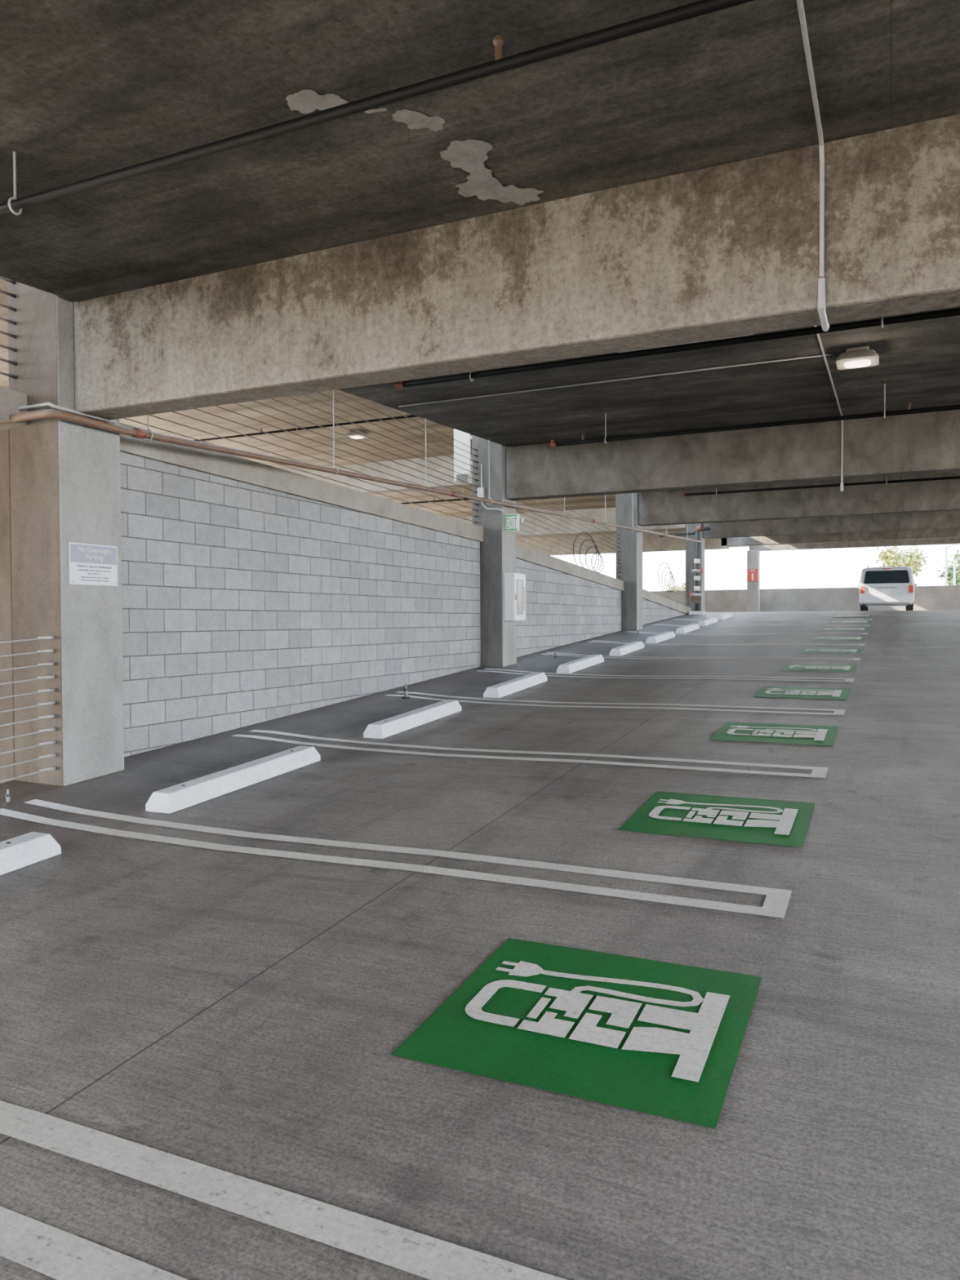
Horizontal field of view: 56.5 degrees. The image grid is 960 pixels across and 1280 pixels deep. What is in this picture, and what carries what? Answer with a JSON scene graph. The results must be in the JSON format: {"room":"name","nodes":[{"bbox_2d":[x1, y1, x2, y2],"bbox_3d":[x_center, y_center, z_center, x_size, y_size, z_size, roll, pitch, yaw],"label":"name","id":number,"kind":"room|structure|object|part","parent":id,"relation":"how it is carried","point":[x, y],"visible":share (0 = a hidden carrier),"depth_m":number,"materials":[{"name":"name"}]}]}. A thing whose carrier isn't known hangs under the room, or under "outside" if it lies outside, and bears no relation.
{"room":"parking garage","nodes":[
{"label":"parking garage","id":0,"kind":"room"},
{"bbox_2d":[0,428,15,783],"bbox_3d":[-3.822,0.421,7.188,0.870,4.100,0.530,0,1,25],"label":"wall pier","id":1,"kind":"object","parent":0,"point":[6,574],"visible":0.06,"depth_m":6.78,"materials":[{"name":"brown concrete"}]},
{"bbox_2d":[0,386,709,614],"bbox_3d":[-4.434,-1.605,23.719,16.180,2.130,55.500,0,1,25],"label":"wall ledge","id":2,"kind":"structure","parent":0,"point":[228,466],"depth_m":9.82,"materials":[{"name":"concrete"}]},
{"bbox_2d":[0,278,749,547],"bbox_3d":[-4.672,-5.295,23.742,15.700,2.150,55.500,0,1,25],"label":"ceiling","id":3,"kind":"structure","parent":0,"point":[591,501],"depth_m":21.58,"materials":[{"name":"concrete"}]},
{"bbox_2d":[128,389,337,417],"bbox_3d":[-7.263,-4.866,17.761,15.970,0.830,0.450,0,1,25],"label":"ceiling beam","id":4,"kind":"structure","parent":3,"relation":"attached to","point":[335,389],"depth_m":16.76,"materials":[{"name":"concrete"}]},
{"bbox_2d":[160,413,417,441],"bbox_3d":[-5.659,-4.862,20.629,14.500,0.406,0.074,0,1,25],"label":"pipe","id":5,"kind":"object","parent":3,"relation":"hanging from","point":[411,415],"visible":0.32,"depth_m":19.80,"materials":[{"name":"brown metal"}]},
{"bbox_2d":[344,430,368,439],"bbox_3d":[-2.955,-4.912,21.370,0.444,0.145,0.444,0,1,25],"label":"ceiling lamp","id":6,"kind":"object","parent":3,"relation":"attached to","point":[352,434],"visible":0.81,"depth_m":21.25,"materials":[{"name":"plastic"}]},
{"bbox_2d":[287,453,471,494],"bbox_3d":[-3.848,-4.513,25.226,15.970,0.830,0.450,0,1,25],"label":"ceiling beam","id":7,"kind":"structure","parent":3,"relation":"attached to","point":[356,467],"depth_m":24.27,"materials":[{"name":"concrete"}]},
{"bbox_2d":[400,497,468,504],"bbox_3d":[-2.119,-4.516,28.367,14.500,0.406,0.074,0,1,25],"label":"pipe","id":8,"kind":"object","parent":3,"relation":"hanging from","point":[454,500],"visible":0.3,"depth_m":28.04,"materials":[{"name":"black metal"}]},
{"bbox_2d":[451,507,684,537],"bbox_3d":[-0.432,-4.119,32.692,15.970,0.830,0.450,0,1,25],"label":"ceiling beam","id":9,"kind":"structure","parent":3,"relation":"attached to","point":[598,514],"depth_m":30.84,"materials":[{"name":"concrete"}]},
{"bbox_2d":[515,530,728,555],"bbox_3d":[2.981,-4.215,40.148,15.970,0.830,0.450,0,1,25],"label":"ceiling beam","id":10,"kind":"structure","parent":3,"relation":"attached to","point":[651,542],"depth_m":38.84,"materials":[{"name":"concrete"}]},
{"bbox_2d":[120,452,686,756],"bbox_3d":[1.743,-0.387,18.136,0.170,2.895,23.960,0,1,25],"label":"wall","id":11,"kind":"structure","parent":0,"point":[244,604],"depth_m":9.50,"materials":[{"name":"grey concrete"}]},
{"bbox_2d":[0,609,959,1279],"bbox_3d":[10.489,0.587,16.938,17.020,2.586,55.500,0,1,25],"label":"floor","id":12,"kind":"structure","parent":0,"point":[244,1015],"depth_m":3.45,"materials":[{"name":"concrete"}]},
{"bbox_2d":[3,789,12,804],"bbox_3d":[-3.209,1.069,6.070,0.054,0.109,0.055,0,1,25],"label":"pipe stub","id":13,"kind":"object","parent":12,"relation":"on","point":[7,795],"visible":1,"depth_m":6.06,"materials":[{"name":"metal"}]},
{"bbox_3d":[-3.209,1.058,6.070,0.024,0.088,0.024,0,1,25],"label":"stem","id":14,"kind":"part","parent":13,"relation":"part of","materials":[{"name":"grey plastic"}]},
{"bbox_2d":[0,831,61,875],"bbox_3d":[-2.819,1.219,4.311,0.210,0.222,1.737,0,1,24],"label":"wheel stop","id":15,"kind":"object","parent":12,"relation":"on","point":[22,851],"visible":1,"depth_m":4.89,"materials":[{"name":"white paint"}]},
{"bbox_2d":[7,281,124,786],"bbox_3d":[-3.188,-2.236,6.853,0.520,7.180,0.580,0,1,25],"label":"column","id":16,"kind":"structure","parent":12,"relation":"on","point":[65,486],"depth_m":6.65,"materials":[{"name":"concrete"}]},
{"bbox_2d":[0,275,17,378],"bbox_3d":[-5.060,-2.532,3.171,0.028,1.330,7.660,0,1,25],"label":"barrier","id":17,"kind":"object","parent":16,"relation":"attached to","point":[12,282],"visible":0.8,"depth_m":6.60,"materials":[{"name":"metal"}]},
{"bbox_2d":[0,635,57,782],"bbox_3d":[-4.620,0.745,3.321,0.028,1.403,7.161,0,1,25],"label":"barrier","id":18,"kind":"object","parent":16,"relation":"attached to","point":[48,677],"visible":1,"depth_m":6.42,"materials":[{"name":"grey metal"}]},
{"bbox_2d":[18,402,115,423],"bbox_3d":[-4.555,-1.702,7.391,3.552,0.050,0.583,0,1,25],"label":"conduit","id":19,"kind":"object","parent":16,"relation":"attached to","point":[53,406],"visible":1,"depth_m":6.53,"materials":[{"name":"metal"}]},
{"bbox_2d":[68,542,117,586],"bbox_3d":[-2.932,-0.571,6.780,0.017,0.310,0.450,0,1,25],"label":"parking sign","id":20,"kind":"object","parent":16,"relation":"attached to","point":[89,564],"visible":1,"depth_m":6.76,"materials":[{"name":"white metal"}]},
{"bbox_2d":[0,390,703,542],"bbox_3d":[0.427,-2.801,18.172,3.629,1.920,24.491,0,1,25],"label":"copper pipe","id":21,"kind":"object","parent":16,"relation":"attached to","point":[49,413],"visible":0.94,"depth_m":8.43,"materials":[{"name":"brown metal"}]},
{"bbox_2d":[145,746,320,813],"bbox_3d":[-1.777,1.012,6.689,0.210,0.222,1.737,0,1,24],"label":"wheel stop","id":22,"kind":"object","parent":12,"relation":"on","point":[179,797],"visible":1,"depth_m":6.44,"materials":[{"name":"white concrete"}]},
{"bbox_2d":[0,1100,565,1279],"bbox_3d":[-2.096,1.352,2.701,5.250,0.086,0.420,0,1,25],"label":"stall line","id":23,"kind":"object","parent":12,"relation":"on","point":[51,1251],"visible":1,"depth_m":2.08,"materials":[{"name":"white paint"}]},
{"bbox_2d":[0,799,791,917],"bbox_3d":[-0.891,1.152,4.984,4.960,0.076,0.350,0,1,25],"label":"stall line","id":24,"kind":"object","parent":12,"relation":"on","point":[776,900],"visible":1,"depth_m":4.65,"materials":[{"name":"white paint"}]},
{"bbox_2d":[401,683,409,698],"bbox_3d":[-0.894,0.620,10.786,0.098,0.190,0.100,0,1,25],"label":"pipe stub","id":25,"kind":"object","parent":12,"relation":"on","point":[406,689],"visible":0.98,"depth_m":10.77,"materials":[{"name":"metal"}]},
{"bbox_3d":[-0.894,0.605,10.786,0.044,0.160,0.044,0,1,25],"label":"stem","id":26,"kind":"part","parent":25,"relation":"part of","materials":[{"name":"grey plastic"}]},
{"bbox_2d":[363,699,461,738],"bbox_3d":[-0.653,0.795,9.183,0.210,0.222,1.737,0,1,24],"label":"wheel stop","id":27,"kind":"object","parent":12,"relation":"on","point":[382,729],"visible":1,"depth_m":8.92,"materials":[{"name":"white concrete"}]},
{"bbox_2d":[471,435,516,666],"bbox_3d":[0.227,-2.647,14.312,0.520,6.704,0.580,0,1,25],"label":"column","id":28,"kind":"structure","parent":12,"relation":"on","point":[498,547],"depth_m":14.06,"materials":[{"name":"concrete"}]},
{"bbox_2d":[122,390,477,523],"bbox_3d":[-1.635,-2.446,10.653,0.028,1.361,7.630,0,1,25],"label":"barrier","id":29,"kind":"object","parent":28,"relation":"attached to","point":[476,468],"visible":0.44,"depth_m":10.81,"materials":[{"name":"metal"}]},
{"bbox_2d":[453,428,471,484],"bbox_3d":[-0.186,-2.999,14.415,0.320,0.900,0.420,0,1,25],"label":"sign panel","id":30,"kind":"object","parent":28,"relation":"attached to","point":[464,437],"visible":0.75,"depth_m":14.24,"materials":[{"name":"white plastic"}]},
{"bbox_2d":[477,463,504,511],"bbox_3d":[0.168,-2.386,13.992,0.431,0.771,0.074,0,1,23],"label":"conduit","id":31,"kind":"object","parent":28,"relation":"attached to","point":[481,491],"visible":0.89,"depth_m":14.03,"materials":[{"name":"grey metal"}]},
{"bbox_2d":[505,514,519,531],"bbox_3d":[0.508,-1.845,14.045,0.220,0.260,0.065,0,1,25],"label":"exit sign","id":32,"kind":"object","parent":28,"relation":"attached to","point":[512,521],"visible":1,"depth_m":14.02,"materials":[{"name":"white plastic"}]},
{"bbox_2d":[504,573,525,620],"bbox_3d":[0.571,-0.683,14.216,0.200,0.750,0.490,0,1,25],"label":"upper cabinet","id":33,"kind":"object","parent":28,"relation":"attached to","point":[514,583],"visible":1,"depth_m":14.03,"materials":[{"name":"white metal"}]},
{"bbox_3d":[0.632,-0.683,14.188,0.015,0.720,0.460,0,1,25],"label":"door","id":34,"kind":"part","parent":33,"relation":"part of","materials":[{"name":"white metal"}]},
{"bbox_2d":[519,515,524,522],"bbox_3d":[0.632,-1.945,14.384,0.161,0.114,0.160,0,1,25],"label":"emergency light","id":35,"kind":"object","parent":28,"relation":"attached to","point":[521,519],"visible":0.4,"depth_m":14.35,"materials":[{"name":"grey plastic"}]},
{"bbox_2d":[483,671,547,697],"bbox_3d":[0.490,0.578,11.680,0.210,0.222,1.737,0,1,24],"label":"wheel stop","id":36,"kind":"object","parent":12,"relation":"on","point":[505,688],"visible":1,"depth_m":11.40,"materials":[{"name":"white concrete"}]},
{"bbox_2d":[231,729,828,777],"bbox_3d":[0.104,0.934,7.504,5.250,0.082,0.350,0,1,25],"label":"stall line","id":37,"kind":"object","parent":12,"relation":"on","point":[819,772],"visible":1,"depth_m":7.27,"materials":[{"name":"white paint"}]},
{"bbox_2d":[391,937,761,1128],"bbox_3d":[0.373,1.264,3.026,1.000,0.056,0.958,0,1,25],"label":"ev charging marking","id":38,"kind":"object","parent":12,"relation":"on","point":[655,1037],"visible":1,"depth_m":2.92,"materials":[{"name":"green paint"}]},
{"bbox_2d":[556,654,604,673],"bbox_3d":[1.603,0.368,14.081,0.210,0.222,1.737,0,1,25],"label":"wheel stop","id":39,"kind":"object","parent":12,"relation":"on","point":[570,667],"visible":1,"depth_m":13.77,"materials":[{"name":"white concrete"}]},
{"bbox_2d":[385,691,845,715],"bbox_3d":[1.283,0.710,10.078,5.250,0.082,0.360,0,1,25],"label":"stall line","id":40,"kind":"object","parent":12,"relation":"on","point":[837,712],"visible":0.96,"depth_m":9.88,"materials":[{"name":"white paint"}]},
{"bbox_2d":[608,641,644,656],"bbox_3d":[2.737,0.153,16.549,0.210,0.222,1.737,0,1,24],"label":"wheel stop","id":41,"kind":"object","parent":12,"relation":"on","point":[620,651],"visible":1,"depth_m":16.19,"materials":[{"name":"white concrete"}]},
{"bbox_2d":[615,493,642,631],"bbox_3d":[3.639,-3.058,21.761,0.520,6.228,0.580,0,1,25],"label":"column","id":42,"kind":"structure","parent":12,"relation":"on","point":[630,544],"depth_m":21.52,"materials":[{"name":"concrete"}]},
{"bbox_2d":[515,498,619,577],"bbox_3d":[1.834,-2.165,18.235,0.028,1.436,7.370,0,1,25],"label":"barrier","id":43,"kind":"object","parent":42,"relation":"attached to","point":[549,499],"visible":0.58,"depth_m":18.15,"materials":[{"name":"metal"}]},
{"bbox_2d":[573,532,604,573],"bbox_3d":[2.336,-1.860,19.123,0.061,0.861,2.011,0,1,25],"label":"cable","id":44,"kind":"object","parent":43,"relation":"hanging from","point":[593,540],"visible":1,"depth_m":19.29,"materials":[{"name":"metal"}]},
{"bbox_2d":[645,631,675,643],"bbox_3d":[3.860,-0.062,19.022,0.210,0.222,1.737,0,1,25],"label":"wheel stop","id":45,"kind":"object","parent":12,"relation":"on","point":[659,637],"visible":1,"depth_m":18.67,"materials":[{"name":"white concrete"}]},
{"bbox_2d":[478,668,854,681],"bbox_3d":[2.406,0.496,12.529,5.250,0.082,0.360,0,1,25],"label":"stall line","id":46,"kind":"object","parent":12,"relation":"on","point":[846,679],"visible":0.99,"depth_m":12.37,"materials":[{"name":"white paint"}]},
{"bbox_2d":[659,525,710,614],"bbox_3d":[6.529,-2.197,28.543,1.602,2.860,0.480,0,1,25],"label":"pipe","id":47,"kind":"object","parent":12,"relation":"on","point":[695,597],"visible":0.96,"depth_m":28.34,"materials":[{"name":"metal"}]},
{"bbox_3d":[6.865,-1.314,28.321,0.320,0.320,0.040,0,1,25],"label":"round plate","id":48,"kind":"part","parent":47,"relation":"part of","materials":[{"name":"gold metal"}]},
{"bbox_2d":[675,623,699,633],"bbox_3d":[5.011,-0.279,21.515,0.210,0.222,1.737,0,1,25],"label":"wheel stop","id":49,"kind":"object","parent":12,"relation":"on","point":[691,627],"visible":1,"depth_m":21.15,"materials":[{"name":"white concrete"}]},
{"bbox_2d":[684,523,704,611],"bbox_3d":[7.021,-3.465,29.146,0.520,5.756,0.580,0,1,25],"label":"column","id":50,"kind":"structure","parent":12,"relation":"on","point":[689,545],"depth_m":28.95,"materials":[{"name":"concrete"}]},
{"bbox_2d":[642,547,688,604],"bbox_3d":[5.183,-1.829,25.554,0.028,1.550,7.551,0,1,25],"label":"barrier","id":51,"kind":"object","parent":50,"relation":"attached to","point":[642,548],"visible":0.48,"depth_m":25.75,"materials":[{"name":"metal"}]},
{"bbox_2d":[657,561,675,591],"bbox_3d":[5.417,-1.816,25.854,0.061,0.861,2.011,0,1,25],"label":"cable","id":52,"kind":"object","parent":51,"relation":"hanging from","point":[670,572],"visible":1,"depth_m":25.96,"materials":[{"name":"metal"}]},
{"bbox_2d":[542,652,860,660],"bbox_3d":[3.539,0.281,15.003,5.250,0.082,0.350,0,1,25],"label":"stall line","id":53,"kind":"object","parent":12,"relation":"on","point":[854,659],"visible":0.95,"depth_m":14.97,"materials":[{"name":"white paint"}]},
{"bbox_2d":[697,617,717,626],"bbox_3d":[6.122,-0.492,23.972,0.210,0.222,1.737,0,1,25],"label":"wheel stop","id":54,"kind":"object","parent":12,"relation":"on","point":[710,620],"visible":0.93,"depth_m":23.55,"materials":[{"name":"white concrete"}]},
{"bbox_2d":[617,791,814,847],"bbox_3d":[1.451,1.060,5.378,1.000,0.056,0.958,0,1,25],"label":"ev charging marking","id":55,"kind":"object","parent":12,"relation":"on","point":[765,821],"visible":1,"depth_m":5.32,"materials":[{"name":"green paint"}]},
{"bbox_2d":[715,612,733,619],"bbox_3d":[7.223,-0.704,26.378,0.210,0.222,1.737,0,1,25],"label":"wheel stop","id":56,"kind":"object","parent":12,"relation":"on","point":[728,615],"visible":0.92,"depth_m":26.02,"materials":[{"name":"white concrete"}]},
{"bbox_2d":[595,640,864,645],"bbox_3d":[4.670,0.066,17.472,5.250,0.082,0.350,0,1,25],"label":"stall line","id":57,"kind":"object","parent":12,"relation":"on","point":[604,641],"visible":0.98,"depth_m":17.30,"materials":[{"name":"white paint"}]},
{"bbox_2d":[623,631,867,635],"bbox_3d":[5.814,-0.151,19.969,5.250,0.082,0.350,0,1,25],"label":"stall line","id":58,"kind":"object","parent":12,"relation":"on","point":[627,631],"visible":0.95,"depth_m":20.34,"materials":[{"name":"white paint"}]},
{"bbox_2d":[746,550,759,612],"bbox_3d":[13.475,-2.820,44.011,0.550,3.170,0.550,0,1,25],"label":"column","id":59,"kind":"structure","parent":12,"relation":"on","point":[753,556],"depth_m":43.77,"materials":[{"name":"concrete"}]},
{"bbox_2d":[746,568,758,581],"bbox_3d":[13.356,-3.179,43.735,0.540,0.600,0.035,0,1,25],"label":"sign","id":60,"kind":"object","parent":59,"relation":"attached to","point":[752,574],"visible":1,"depth_m":43.72,"materials":[{"name":"red metal"}]},
{"bbox_2d":[651,624,870,626],"bbox_3d":[6.937,-0.365,22.420,5.250,0.082,0.350,0,1,25],"label":"stall line","id":61,"kind":"object","parent":12,"relation":"on","point":[651,624],"visible":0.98,"depth_m":22.39,"materials":[{"name":"white paint"}]},
{"bbox_2d":[710,721,838,746],"bbox_3d":[2.648,0.832,7.992,1.000,0.056,0.958,0,1,25],"label":"ev charging marking","id":62,"kind":"object","parent":12,"relation":"on","point":[731,731],"visible":1,"depth_m":7.94,"materials":[{"name":"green paint"}]},
{"bbox_2d":[683,618,871,621],"bbox_3d":[7.956,-0.558,24.644,5.250,0.082,0.350,0,1,25],"label":"stall line","id":63,"kind":"object","parent":12,"relation":"on","point":[683,619],"visible":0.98,"depth_m":23.95,"materials":[{"name":"white paint"}]},
{"bbox_2d":[752,686,850,699],"bbox_3d":[3.784,0.616,10.470,1.000,0.056,0.958,0,1,25],"label":"ev charging marking","id":64,"kind":"object","parent":12,"relation":"on","point":[765,691],"visible":1,"depth_m":10.43,"materials":[{"name":"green paint"}]},
{"bbox_2d":[779,663,857,671],"bbox_3d":[4.919,0.401,12.949,1.000,0.056,0.958,0,1,25],"label":"ev charging marking","id":65,"kind":"object","parent":12,"relation":"on","point":[788,667],"visible":1,"depth_m":12.90,"materials":[{"name":"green paint"}]},
{"bbox_2d":[797,648,862,653],"bbox_3d":[6.054,0.185,15.427,1.000,0.056,0.958,0,1,25],"label":"ev charging marking","id":66,"kind":"object","parent":12,"relation":"on","point":[853,651],"visible":1,"depth_m":15.39,"materials":[{"name":"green paint"}]},
{"bbox_2d":[810,636,866,640],"bbox_3d":[7.190,-0.031,17.906,1.000,0.056,0.958,0,1,25],"label":"ev charging marking","id":67,"kind":"object","parent":12,"relation":"on","point":[855,638],"visible":1,"depth_m":17.86,"materials":[{"name":"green paint"}]},
{"bbox_2d":[819,627,868,631],"bbox_3d":[8.325,-0.247,20.384,1.000,0.056,0.958,0,1,25],"label":"ev charging marking","id":68,"kind":"object","parent":12,"relation":"on","point":[822,628],"visible":1,"depth_m":20.30,"materials":[{"name":"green paint"}]},
{"bbox_2d":[827,620,871,622],"bbox_3d":[9.456,-0.462,22.853,1.000,0.056,0.958,0,1,25],"label":"ev charging marking","id":69,"kind":"object","parent":12,"relation":"on","point":[855,621],"visible":1,"depth_m":22.84,"materials":[{"name":"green paint"}]},
{"bbox_2d":[833,614,872,617],"bbox_3d":[10.517,-0.675,25.168,1.000,0.056,0.958,0,1,25],"label":"ev charging marking","id":70,"kind":"object","parent":12,"relation":"on","point":[856,615],"visible":1,"depth_m":25.06,"materials":[{"name":"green paint"}]},
{"bbox_2d":[857,564,917,610],"bbox_3d":[16.362,-2.024,35.920,2.240,1.798,4.890,0,1,25],"label":"minivan","id":71,"kind":"object","parent":12,"relation":"on","point":[886,586],"visible":0.98,"depth_m":33.84,"materials":[{"name":"white paint"}]},
{"bbox_2d":[860,586,864,593],"bbox_3d":[14.629,-1.924,34.153,0.160,0.290,0.074,0,1,25],"label":"tail light","id":72,"kind":"object","parent":71,"relation":"attached to","point":[862,588],"depth_m":34.12,"materials":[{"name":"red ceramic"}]},
{"bbox_3d":[15.381,-1.988,33.777,0.720,0.045,0.045,0,1,25],"label":"tailgate handle","id":73,"kind":"part","parent":71,"relation":"part of","materials":[{"name":"grey plastic"}]},
{"bbox_3d":[15.383,-1.871,33.784,0.320,0.150,0.035,0,1,25],"label":"licence plate","id":74,"kind":"part","parent":71,"relation":"part of","materials":[{"name":"white metal"}]},
{"bbox_2d":[908,584,913,592],"bbox_3d":[16.157,-1.918,33.454,0.160,0.290,0.074,0,1,25],"label":"tail light","id":75,"kind":"object","parent":71,"relation":"attached to","point":[910,586],"depth_m":33.43,"materials":[{"name":"red plastic"}]},
{"bbox_2d":[0,0,959,447],"bbox_3d":[10.747,-3.575,16.778,16.450,2.752,55.600,0,1,25],"label":"ceiling","id":76,"kind":"structure","parent":0,"point":[89,88],"depth_m":4.23,"materials":[{"name":"concrete"}]},
{"bbox_2d":[0,0,755,215],"bbox_3d":[3.077,-2.202,1.896,18.000,0.311,0.074,0,1,25],"label":"pipe","id":77,"kind":"object","parent":76,"relation":"hanging from","point":[701,7],"visible":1,"depth_m":3.43,"materials":[{"name":"black metal"}]},
{"bbox_2d":[73,114,959,420],"bbox_3d":[4.550,-2.068,3.314,16.500,0.830,0.300,0,1,25],"label":"ceiling beam","id":78,"kind":"structure","parent":76,"relation":"attached to","point":[732,249],"depth_m":5.03,"materials":[{"name":"concrete"}]},
{"bbox_2d":[817,277,829,331],"bbox_3d":[1.769,-1.717,4.593,0.038,0.168,0.367,0,1,25],"label":"conduit elbow","id":79,"kind":"object","parent":78,"relation":"attached to","point":[821,282],"visible":0.94,"depth_m":4.44,"materials":[{"name":"grey metal"}]},
{"bbox_2d":[398,352,832,407],"bbox_3d":[1.220,-2.767,9.608,4.800,0.020,0.020,0,1,25],"label":"conduit","id":80,"kind":"object","parent":76,"relation":"attached to","point":[826,354],"visible":1,"depth_m":9.45,"materials":[{"name":"grey metal"}]},
{"bbox_2d":[394,307,959,389],"bbox_3d":[6.086,-2.418,4.924,15.050,0.396,0.074,0,1,25],"label":"pipe","id":81,"kind":"object","parent":76,"relation":"hanging from","point":[951,312],"visible":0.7,"depth_m":6.94,"materials":[{"name":"grey metal"}]},
{"bbox_2d":[505,409,959,501],"bbox_3d":[7.961,-2.610,10.761,16.500,0.830,0.300,0,1,25],"label":"ceiling beam","id":82,"kind":"structure","parent":76,"relation":"attached to","point":[926,442],"depth_m":12.55,"materials":[{"name":"grey concrete"}]},
{"bbox_2d":[840,420,843,491],"bbox_3d":[4.857,-2.504,11.981,0.040,1.000,0.089,0,1,25],"label":"conduit","id":83,"kind":"object","parent":82,"relation":"attached to","point":[842,421],"visible":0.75,"depth_m":12.00,"materials":[{"name":"grey metal"}]},
{"bbox_2d":[549,383,959,447],"bbox_3d":[7.766,-2.685,8.593,15.050,0.396,0.074,0,1,25],"label":"pipe","id":84,"kind":"object","parent":76,"relation":"hanging from","point":[553,444],"visible":1,"depth_m":10.58,"materials":[{"name":"black metal"}]},
{"bbox_2d":[638,471,959,526],"bbox_3d":[11.372,-3.151,18.207,16.500,0.830,0.300,0,1,25],"label":"ceiling beam","id":85,"kind":"structure","parent":76,"relation":"attached to","point":[665,507],"depth_m":19.94,"materials":[{"name":"grey concrete"}]},
{"bbox_2d":[796,0,824,278],"bbox_3d":[-0.127,-2.043,0.450,0.022,0.657,8.799,0,1,25],"label":"conduit","id":86,"kind":"object","parent":76,"relation":"attached to","point":[800,2],"visible":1,"depth_m":4.25,"materials":[{"name":"grey metal"}]},
{"bbox_2d":[680,475,959,496],"bbox_3d":[11.135,-3.220,15.948,15.050,0.396,0.074,0,1,25],"label":"pipe","id":87,"kind":"object","parent":76,"relation":"hanging from","point":[682,494],"visible":0.94,"depth_m":17.89,"materials":[{"name":"black paint"}]},
{"bbox_2d":[813,325,842,415],"bbox_3d":[3.325,-2.736,8.334,0.272,0.370,7.766,0,1,25],"label":"conduit","id":88,"kind":"object","parent":76,"relation":"attached to","point":[817,335],"visible":0.26,"depth_m":9.22,"materials":[{"name":"grey metal"}]},
{"bbox_2d":[702,510,959,538],"bbox_3d":[14.782,-3.693,25.654,16.500,0.830,0.300,0,1,25],"label":"ceiling beam","id":89,"kind":"structure","parent":76,"relation":"attached to","point":[941,519],"depth_m":27.29,"materials":[{"name":"grey concrete"}]},
{"bbox_2d":[720,528,959,546],"bbox_3d":[17.829,-4.236,33.267,17.300,0.830,0.300,0,1,25],"label":"ceiling beam","id":90,"kind":"structure","parent":76,"relation":"attached to","point":[944,532],"depth_m":34.77,"materials":[{"name":"grey concrete"}]},
{"bbox_2d":[749,537,959,551],"bbox_3d":[21.240,-4.778,40.713,17.300,0.830,0.300,0,1,25],"label":"ceiling beam","id":91,"kind":"structure","parent":76,"relation":"attached to","point":[944,540],"depth_m":42.14,"materials":[{"name":"grey concrete"}]},
{"bbox_2d":[835,346,879,369],"bbox_3d":[3.603,-2.696,8.519,0.370,0.145,0.370,0,1,25],"label":"ceiling lamp","id":92,"kind":"object","parent":76,"relation":"attached to","point":[859,357],"visible":1,"depth_m":8.42,"materials":[{"name":"plastic"}]},
{"bbox_2d":[648,585,959,612],"bbox_3d":[14.555,-1.791,44.998,33.000,1.560,0.200,0,1,25],"label":"wall","id":93,"kind":"structure","parent":0,"point":[938,597],"depth_m":44.03,"materials":[{"name":"concrete"}]},
{"label":"outside","id":94,"kind":"structure","parent":0,"visible":0},
{"bbox_3d":[41.641,2.443,90.998,500.000,0.100,500.000,0,1,25],"label":"ground","id":95,"kind":"structure","parent":94,"visible":0},
{"bbox_2d":[666,582,685,591],"bbox_3d":[16.202,-1.022,73.940,3.078,7.814,3.391,0,1,-4],"label":"tree","id":96,"kind":"object","parent":95,"relation":"on","point":[677,588],"visible":0.1,"depth_m":73.07,"materials":[{"name":"green plant"}]},
{"bbox_2d":[875,545,931,586],"bbox_3d":[29.846,-1.872,63.269,3.791,9.813,3.899,0,1,25],"label":"tree","id":97,"kind":"object","parent":95,"relation":"on","point":[891,558],"visible":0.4,"depth_m":62.23,"materials":[{"name":"green plant"}]},
{"bbox_2d":[937,549,959,585],"bbox_3d":[33.635,-1.665,61.692,3.675,9.424,3.326,0,1,25],"label":"tree","id":98,"kind":"object","parent":95,"relation":"on","point":[950,568],"visible":0.66,"depth_m":61.32,"materials":[{"name":"green plant"}]},
{"bbox_2d":[944,544,959,585],"bbox_3d":[29.082,-1.332,54.858,0.994,9.081,0.180,0,1,25],"label":"pole","id":99,"kind":"object","parent":95,"relation":"on","point":[946,547],"visible":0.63,"depth_m":54.92,"materials":[{"name":"white metal"}]},
{"bbox_2d":[953,559,959,585],"bbox_3d":[31.385,-1.114,58.209,0.994,8.481,0.180,0,1,25],"label":"pole","id":100,"kind":"object","parent":95,"relation":"on","point":[954,560],"visible":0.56,"depth_m":58.26,"materials":[{"name":"white metal"}]}
]}

